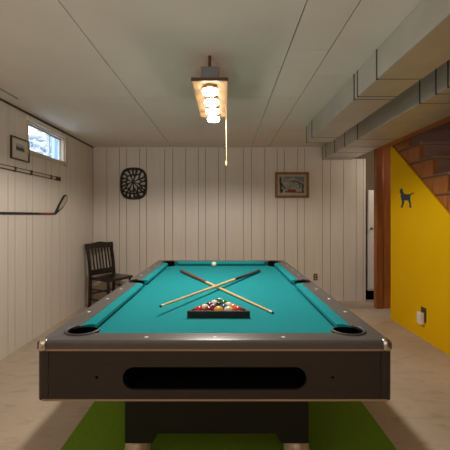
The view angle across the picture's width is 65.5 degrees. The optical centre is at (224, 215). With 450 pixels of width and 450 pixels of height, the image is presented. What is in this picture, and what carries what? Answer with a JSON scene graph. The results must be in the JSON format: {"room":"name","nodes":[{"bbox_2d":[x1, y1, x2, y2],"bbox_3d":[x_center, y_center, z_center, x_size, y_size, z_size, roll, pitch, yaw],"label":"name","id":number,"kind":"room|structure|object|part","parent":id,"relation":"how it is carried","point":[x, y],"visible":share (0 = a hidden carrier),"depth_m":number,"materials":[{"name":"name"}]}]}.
{"room":"basement billiard room","nodes":[
{"label":"basement billiard room","id":0,"kind":"room"},
{"bbox_2d":[0,101,92,359],"bbox_3d":[-2.050,0.097,1.390,0.085,2.389,8.080,0,0,0],"label":"wall","id":1,"kind":"structure","parent":0,"point":[44,277],"depth_m":3.79,"materials":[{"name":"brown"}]},
{"bbox_2d":[10,135,29,162],"bbox_3d":[-1.998,-0.649,3.415,0.018,0.215,0.300,0,0,0],"label":"framed print","id":2,"kind":"object","parent":1,"relation":"attached to","point":[17,145],"visible":1,"depth_m":3.39,"materials":[{"name":"brown wood"}]},
{"bbox_2d":[16,143,24,152],"bbox_3d":[-1.998,-0.663,3.417,0.002,0.072,0.140,0,0,0],"label":"print","id":3,"kind":"object","parent":2,"relation":"attached to","point":[20,147],"depth_m":3.42,"materials":[{"name":"grey"}]},
{"bbox_2d":[0,164,60,180],"bbox_3d":[-1.997,-0.446,3.345,0.018,0.045,1.789,0,0,0],"label":"pole","id":4,"kind":"object","parent":1,"relation":"attached to","point":[3,166],"visible":1,"depth_m":3.55,"materials":[{"name":"beige wood"}]},
{"bbox_2d":[0,195,67,214],"bbox_3d":[-1.994,-0.140,3.535,0.024,0.250,1.770,0,0,0],"label":"hockey stick","id":5,"kind":"object","parent":1,"relation":"attached to","point":[64,198],"visible":1,"depth_m":4.10,"materials":[{"name":"black paint"}]},
{"bbox_3d":[-1.996,-0.140,4.250,0.018,0.250,0.340,0,0,0],"label":"blade","id":6,"kind":"part","parent":5,"relation":"part of","materials":[{"name":"black paint"}]},
{"bbox_3d":[-1.986,-0.160,4.290,0.001,0.179,0.229,0,0,0],"label":"blade","id":7,"kind":"part","parent":5,"relation":"part of","materials":[{"name":"beige"}]},
{"bbox_2d":[25,115,67,166],"bbox_3d":[-2.032,-0.818,3.970,0.110,0.397,0.910,0,0,0],"label":"window","id":8,"kind":"structure","parent":1,"relation":"in","point":[62,140],"depth_m":4.06,"materials":[{"name":"beige paint"}]},
{"bbox_3d":[-2.044,-0.816,3.819,0.016,0.280,0.512,0,0,0],"label":"sash","id":9,"kind":"part","parent":8,"relation":"part of","materials":[{"name":"silver metal"}]},
{"bbox_3d":[-2.062,-0.816,4.210,0.016,0.280,0.295,0,0,0],"label":"sash","id":10,"kind":"part","parent":8,"relation":"part of","materials":[{"name":"silver metal"}]},
{"bbox_2d":[0,98,93,147],"bbox_3d":[-2.000,-1.040,1.411,0.014,0.015,7.822,0,0,0],"label":"trim","id":11,"kind":"structure","parent":1,"relation":"attached to","point":[2,100],"depth_m":3.78,"materials":[{"name":"brown"}]},
{"bbox_2d":[0,0,421,146],"bbox_3d":[-0.129,-1.254,1.390,4.057,0.411,8.080,0,0,0],"label":"ceiling","id":12,"kind":"structure","parent":0,"point":[103,73],"depth_m":2.36,"materials":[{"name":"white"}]},
{"bbox_2d":[191,55,227,165],"bbox_3d":[-0.098,-0.718,2.644,0.236,0.656,0.832,0,0,0],"label":"pendant lamp","id":13,"kind":"object","parent":12,"relation":"hanging from","point":[210,89],"visible":1,"depth_m":2.43,"materials":[{"name":"brown wood"}]},
{"bbox_3d":[-0.100,-1.004,2.290,0.020,0.084,0.020,0,0,0],"label":"stem","id":14,"kind":"part","parent":13,"relation":"part of","materials":[{"name":"brown metal"}]},
{"bbox_3d":[-0.098,-0.822,2.330,0.104,0.034,0.104,0,0,0],"label":"lamp shade","id":15,"kind":"part","parent":13,"relation":"part of","materials":[{"name":"white"}]},
{"bbox_3d":[-0.098,-0.822,2.550,0.104,0.034,0.104,0,0,0],"label":"lamp shade","id":16,"kind":"part","parent":13,"relation":"part of","materials":[{"name":"white"}]},
{"bbox_3d":[-0.098,-0.822,2.770,0.104,0.034,0.104,0,0,0],"label":"lamp shade","id":17,"kind":"part","parent":13,"relation":"part of","materials":[{"name":"white"}]},
{"bbox_3d":[-0.098,-0.822,2.990,0.104,0.034,0.104,0,0,0],"label":"lamp shade","id":18,"kind":"part","parent":13,"relation":"part of","materials":[{"name":"white"}]},
{"bbox_3d":[0.011,-0.644,2.725,0.005,0.440,0.005,0,0,-22],"label":"pull cord","id":19,"kind":"part","parent":13,"relation":"part of","materials":[{"name":"beige plastic"}]},
{"bbox_2d":[306,0,449,142],"bbox_3d":[1.095,-0.952,1.752,0.289,0.190,4.705,0,0,0],"label":"duct","id":20,"kind":"object","parent":12,"relation":"attached to","point":[420,44],"visible":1,"depth_m":2.15,"materials":[{"name":"grey"}]},
{"bbox_2d":[322,59,449,159],"bbox_3d":[1.663,-0.929,2.300,0.438,0.192,5.800,0,0,0],"label":"duct","id":21,"kind":"object","parent":12,"relation":"attached to","point":[426,102],"visible":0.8,"depth_m":3.10,"materials":[{"name":"grey"}]},
{"bbox_2d":[376,116,449,148],"bbox_3d":[1.940,-0.942,2.390,0.110,0.208,3.980,0,0,0],"label":"beam","id":22,"kind":"structure","parent":12,"relation":"attached to","point":[447,119],"depth_m":3.51,"materials":[{"name":"orange wood"}]},
{"bbox_2d":[0,299,449,449],"bbox_3d":[0.572,1.351,2.050,5.457,0.120,9.400,0,0,0],"label":"floor","id":23,"kind":"structure","parent":0,"point":[416,416],"depth_m":2.44,"materials":[{"name":"concrete"}]},
{"bbox_2d":[85,241,132,307],"bbox_3d":[-1.643,0.831,4.989,0.476,0.921,0.474,0,0,31],"label":"dining chair","id":24,"kind":"object","parent":23,"relation":"on","point":[114,276],"visible":0.72,"depth_m":4.98,"materials":[{"name":"brown wood"}]},
{"bbox_3d":[-1.911,0.840,4.906,0.101,0.904,0.034,0,0,31],"label":"leg","id":25,"kind":"part","parent":24,"relation":"part of","materials":[{"name":"brown wood"}]},
{"bbox_3d":[-1.828,0.418,5.101,0.042,0.095,0.474,0,0,31],"label":"rail","id":26,"kind":"part","parent":24,"relation":"part of","materials":[{"name":"brown wood"}]},
{"bbox_3d":[-1.771,0.796,5.067,0.022,0.080,0.390,0,0,31],"label":"rail","id":27,"kind":"part","parent":24,"relation":"part of","materials":[{"name":"brown wood"}]},
{"bbox_3d":[-1.572,1.091,4.717,0.055,0.402,0.044,0,0,31],"label":"leg","id":28,"kind":"part","parent":24,"relation":"part of","materials":[{"name":"brown wood"}]},
{"bbox_3d":[-1.604,0.874,4.966,0.385,0.035,0.450,0,0,31],"label":"seat","id":29,"kind":"part","parent":24,"relation":"part of","materials":[{"name":"black wood"}]},
{"bbox_3d":[-1.694,0.840,5.266,0.101,0.904,0.034,0,0,31],"label":"leg","id":30,"kind":"part","parent":24,"relation":"part of","materials":[{"name":"brown wood"}]},
{"bbox_2d":[60,401,396,449],"bbox_3d":[0.020,1.286,2.600,1.850,0.008,2.900,0,0,0],"label":"mat","id":31,"kind":"object","parent":23,"relation":"on","point":[333,425],"visible":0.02,"depth_m":2.04,"materials":[{"name":"green carpet"}]},
{"bbox_2d":[37,260,391,449],"bbox_3d":[-0.041,0.883,2.635,1.410,0.798,2.523,0,0,0],"label":"pool table","id":32,"kind":"object","parent":31,"relation":"on","point":[173,372],"visible":0.99,"depth_m":1.48,"materials":[{"name":"teal fabric"}]},
{"bbox_3d":[-0.721,0.631,1.407,0.044,0.193,0.046,0,0,0],"label":"corner post","id":33,"kind":"part","parent":32,"relation":"part of","materials":[{"name":"grey"}]},
{"bbox_3d":[-0.692,0.507,2.635,0.096,0.033,2.512,0,0,0],"label":"rail","id":34,"kind":"part","parent":32,"relation":"part of","materials":[{"name":"laminate"}]},
{"bbox_2d":[81,283,143,327],"bbox_3d":[-0.620,0.513,2.074,0.048,0.042,1.007,0,0,0],"label":"cushion","id":35,"kind":"object","parent":32,"relation":"on","point":[102,317],"depth_m":1.92,"materials":[{"name":"teal fabric"}]},
{"bbox_2d":[141,263,167,284],"bbox_3d":[-0.620,0.513,3.196,0.048,0.042,1.007,0,0,0],"label":"cushion","id":36,"kind":"object","parent":32,"relation":"on","point":[149,278],"depth_m":3.05,"materials":[{"name":"teal fabric"}]},
{"bbox_2d":[194,306,203,310],"bbox_3d":[-0.139,0.507,1.871,0.052,0.052,0.052,0,0,28],"label":"ball","id":37,"kind":"object","parent":32,"relation":"on","point":[198,308],"visible":0.6,"depth_m":1.86,"materials":[{"name":"red"}]},
{"bbox_2d":[204,306,213,310],"bbox_3d":[-0.086,0.507,1.871,0.052,0.052,0.052,0,0,43],"label":"ball","id":38,"kind":"object","parent":32,"relation":"on","point":[208,308],"visible":0.59,"depth_m":1.86,"materials":[{"name":"red"}]},
{"bbox_2d":[159,269,260,306],"bbox_3d":[-0.011,0.503,2.608,0.028,0.028,1.591,0,-1,25],"label":"pool cue","id":39,"kind":"object","parent":32,"relation":"on","point":[258,270],"visible":1,"depth_m":2.44,"materials":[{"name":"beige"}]},
{"bbox_3d":[-0.041,0.507,1.423,1.396,0.033,0.089,0,0,0],"label":"rail","id":40,"kind":"part","parent":32,"relation":"part of","materials":[{"name":"laminate"}]},
{"bbox_2d":[123,367,305,388],"bbox_3d":[-0.041,0.643,1.490,0.900,0.135,0.188,0,0,0],"label":"ball return slot","id":41,"kind":"object","parent":32,"relation":"on","point":[133,377],"depth_m":1.48,"materials":[{"name":"black"}]},
{"bbox_2d":[99,331,330,332],"bbox_3d":[-0.041,0.513,1.491,1.000,0.042,0.048,0,0,0],"label":"cushion","id":42,"kind":"object","parent":32,"relation":"on","point":[103,331],"depth_m":1.48,"materials":[{"name":"teal fabric"}]},
{"bbox_2d":[187,299,249,317],"bbox_3d":[-0.034,0.516,1.977,0.331,0.035,0.289,0,0,0],"label":"ball rack","id":43,"kind":"object","parent":32,"relation":"on","point":[191,313],"visible":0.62,"depth_m":1.83,"materials":[{"name":"black paint"}]},
{"bbox_2d":[214,306,223,310],"bbox_3d":[-0.034,0.507,1.871,0.052,0.052,0.052,0,0,30],"label":"ball","id":44,"kind":"object","parent":32,"relation":"on","point":[217,308],"visible":0.52,"depth_m":1.86,"materials":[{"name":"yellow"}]},
{"bbox_2d":[175,261,266,264],"bbox_3d":[-0.041,0.513,3.779,1.000,0.042,0.048,0,0,0],"label":"cushion","id":45,"kind":"object","parent":32,"relation":"on","point":[176,262],"depth_m":3.76,"materials":[{"name":"teal fabric"}]},
{"bbox_3d":[-0.041,0.507,3.848,1.396,0.033,0.089,0,0,0],"label":"rail","id":46,"kind":"part","parent":32,"relation":"part of","materials":[{"name":"laminate"}]},
{"bbox_2d":[180,269,273,313],"bbox_3d":[-0.079,0.523,2.617,0.028,0.028,1.576,0,0,-26],"label":"pool cue","id":47,"kind":"object","parent":32,"relation":"on","point":[181,270],"visible":1,"depth_m":2.42,"materials":[{"name":"brown wood"}]},
{"bbox_2d":[224,306,232,310],"bbox_3d":[0.018,0.507,1.871,0.052,0.052,0.052,0,0,30],"label":"ball","id":48,"kind":"object","parent":32,"relation":"on","point":[227,308],"visible":0.52,"depth_m":1.86,"materials":[{"name":"white plastic"}]},
{"bbox_2d":[233,306,242,310],"bbox_3d":[0.071,0.507,1.871,0.052,0.052,0.052,0,0,0],"label":"ball","id":49,"kind":"object","parent":32,"relation":"on","point":[237,308],"visible":0.64,"depth_m":1.86,"materials":[{"name":"red plastic"}]},
{"bbox_2d":[274,263,297,284],"bbox_3d":[0.538,0.513,3.196,0.048,0.042,1.007,0,0,0],"label":"cushion","id":50,"kind":"object","parent":32,"relation":"on","point":[289,277],"depth_m":3.04,"materials":[{"name":"teal fabric"}]},
{"bbox_2d":[295,283,349,326],"bbox_3d":[0.538,0.513,2.074,0.048,0.042,1.007,0,0,0],"label":"cushion","id":51,"kind":"object","parent":32,"relation":"on","point":[330,316],"depth_m":1.93,"materials":[{"name":"teal fabric"}]},
{"bbox_3d":[0.610,0.507,2.635,0.096,0.033,2.512,0,0,0],"label":"rail","id":52,"kind":"part","parent":32,"relation":"part of","materials":[{"name":"laminate"}]},
{"bbox_3d":[0.639,0.631,1.407,0.044,0.193,0.046,0,0,0],"label":"corner post","id":53,"kind":"part","parent":32,"relation":"part of","materials":[{"name":"grey"}]},
{"bbox_2d":[366,190,373,299],"bbox_3d":[2.540,0.446,5.657,0.700,1.690,0.685,0,0,0],"label":"tall cabinet","id":54,"kind":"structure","parent":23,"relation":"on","point":[369,193],"depth_m":5.35,"materials":[{"name":"white paint"}]},
{"bbox_3d":[2.540,0.363,5.364,0.700,1.515,0.028,0,0,0],"label":"door","id":55,"kind":"part","parent":54,"relation":"part of","materials":[{"name":"white paint"}]},
{"bbox_2d":[374,148,390,308],"bbox_3d":[2.261,-0.009,4.907,0.313,2.600,0.095,0,0,0],"label":"support post","id":56,"kind":"object","parent":23,"relation":"on","point":[382,168],"visible":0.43,"depth_m":4.88,"materials":[{"name":"brown wood"}]},
{"bbox_2d":[388,122,449,211],"bbox_3d":[2.599,0.056,3.038,1.003,2.470,3.325,0,0,0],"label":"staircase","id":57,"kind":"structure","parent":23,"relation":"on","point":[427,153],"depth_m":3.78,"materials":[{"name":"orange wood"}]},
{"bbox_2d":[93,147,365,300],"bbox_3d":[-0.007,0.097,5.376,4.299,2.389,0.108,0,0,0],"label":"wall","id":58,"kind":"structure","parent":0,"point":[194,206],"depth_m":5.32,"materials":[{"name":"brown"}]},
{"bbox_2d":[120,167,146,199],"bbox_3d":[-1.386,-0.492,5.311,0.410,0.486,0.022,0,0,0],"label":"carved plaque","id":59,"kind":"object","parent":58,"relation":"attached to","point":[137,196],"visible":1,"depth_m":5.30,"materials":[{"name":"brown wood"}]},
{"bbox_2d":[106,147,321,147],"bbox_3d":[0.040,-1.040,5.315,3.680,0.015,0.014,0,0,0],"label":"trim","id":60,"kind":"structure","parent":58,"relation":"attached to","point":[106,147],"depth_m":5.31,"materials":[{"name":"white wood"}]},
{"bbox_2d":[275,172,308,197],"bbox_3d":[1.016,-0.471,5.310,0.514,0.388,0.024,0,0,0],"label":"framed picture","id":61,"kind":"object","parent":58,"relation":"attached to","point":[287,184],"visible":1,"depth_m":5.31,"materials":[{"name":"brown wood"}]},
{"bbox_2d":[279,176,303,193],"bbox_3d":[1.016,-0.471,5.311,0.380,0.260,0.002,0,0,0],"label":"print","id":62,"kind":"object","parent":61,"relation":"attached to","point":[287,184],"depth_m":5.31,"materials":[{"name":"grey"}]},
{"bbox_2d":[354,150,373,189],"bbox_3d":[2.450,-0.084,6.090,1.700,2.750,1.320,0,0,0],"label":"wall","id":63,"kind":"structure","parent":0,"point":[369,157],"depth_m":6.60,"materials":[{"name":"beige"}]},
{"bbox_2d":[391,146,449,355],"bbox_3d":[2.086,0.200,2.969,0.018,2.181,2.837,0,0,0],"label":"wall","id":64,"kind":"structure","parent":0,"point":[420,233],"depth_m":3.74,"materials":[{"name":"yellow paint"}]},
{"bbox_2d":[400,188,413,207],"bbox_3d":[2.075,-0.209,4.002,0.004,0.232,0.308,0,0,0],"label":"cutout","id":65,"kind":"object","parent":64,"relation":"attached to","point":[403,196],"visible":1,"depth_m":4.04,"materials":[{"name":"black metal"}]},
{"bbox_2d":[421,306,425,322],"bbox_3d":[2.074,1.029,3.655,0.006,0.150,0.090,0,0,0],"label":"wall socket","id":66,"kind":"object","parent":64,"relation":"attached to","point":[423,309],"visible":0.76,"depth_m":3.63,"materials":[{"name":"brown"}]},
{"bbox_2d":[417,311,423,324],"bbox_3d":[2.050,1.069,3.672,0.041,0.124,0.080,0,0,0],"label":"plug","id":67,"kind":"object","parent":66,"relation":"attached to","point":[420,315],"visible":1,"depth_m":3.64,"materials":[{"name":"beige plastic"}]},
{"label":"outside","id":68,"kind":"structure","parent":0,"visible":0},
{"bbox_3d":[-8.049,-0.439,7.000,11.903,0.260,26.000,0,0,0],"label":"ground","id":69,"kind":"structure","parent":68,"visible":0},
{"bbox_2d":[29,130,52,155],"bbox_3d":[-3.953,-1.117,5.620,2.380,1.132,1.996,0,0,-4],"label":"shrub","id":70,"kind":"object","parent":69,"relation":"on","point":[35,145],"visible":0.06,"depth_m":5.88,"materials":[{"name":"grey plant"}]},
{"bbox_2d":[45,134,56,158],"bbox_3d":[-3.385,-1.569,7.835,0.170,2.000,2.270,0,0,0],"label":"fence","id":71,"kind":"object","parent":69,"relation":"on","point":[53,148],"visible":0.03,"depth_m":6.78,"materials":[{"name":"blue"}]},
{"bbox_3d":[-3.400,-1.519,7.885,0.080,1.900,2.130,0,0,0],"label":"fence panel","id":72,"kind":"part","parent":71,"relation":"part of","materials":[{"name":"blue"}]}
]}

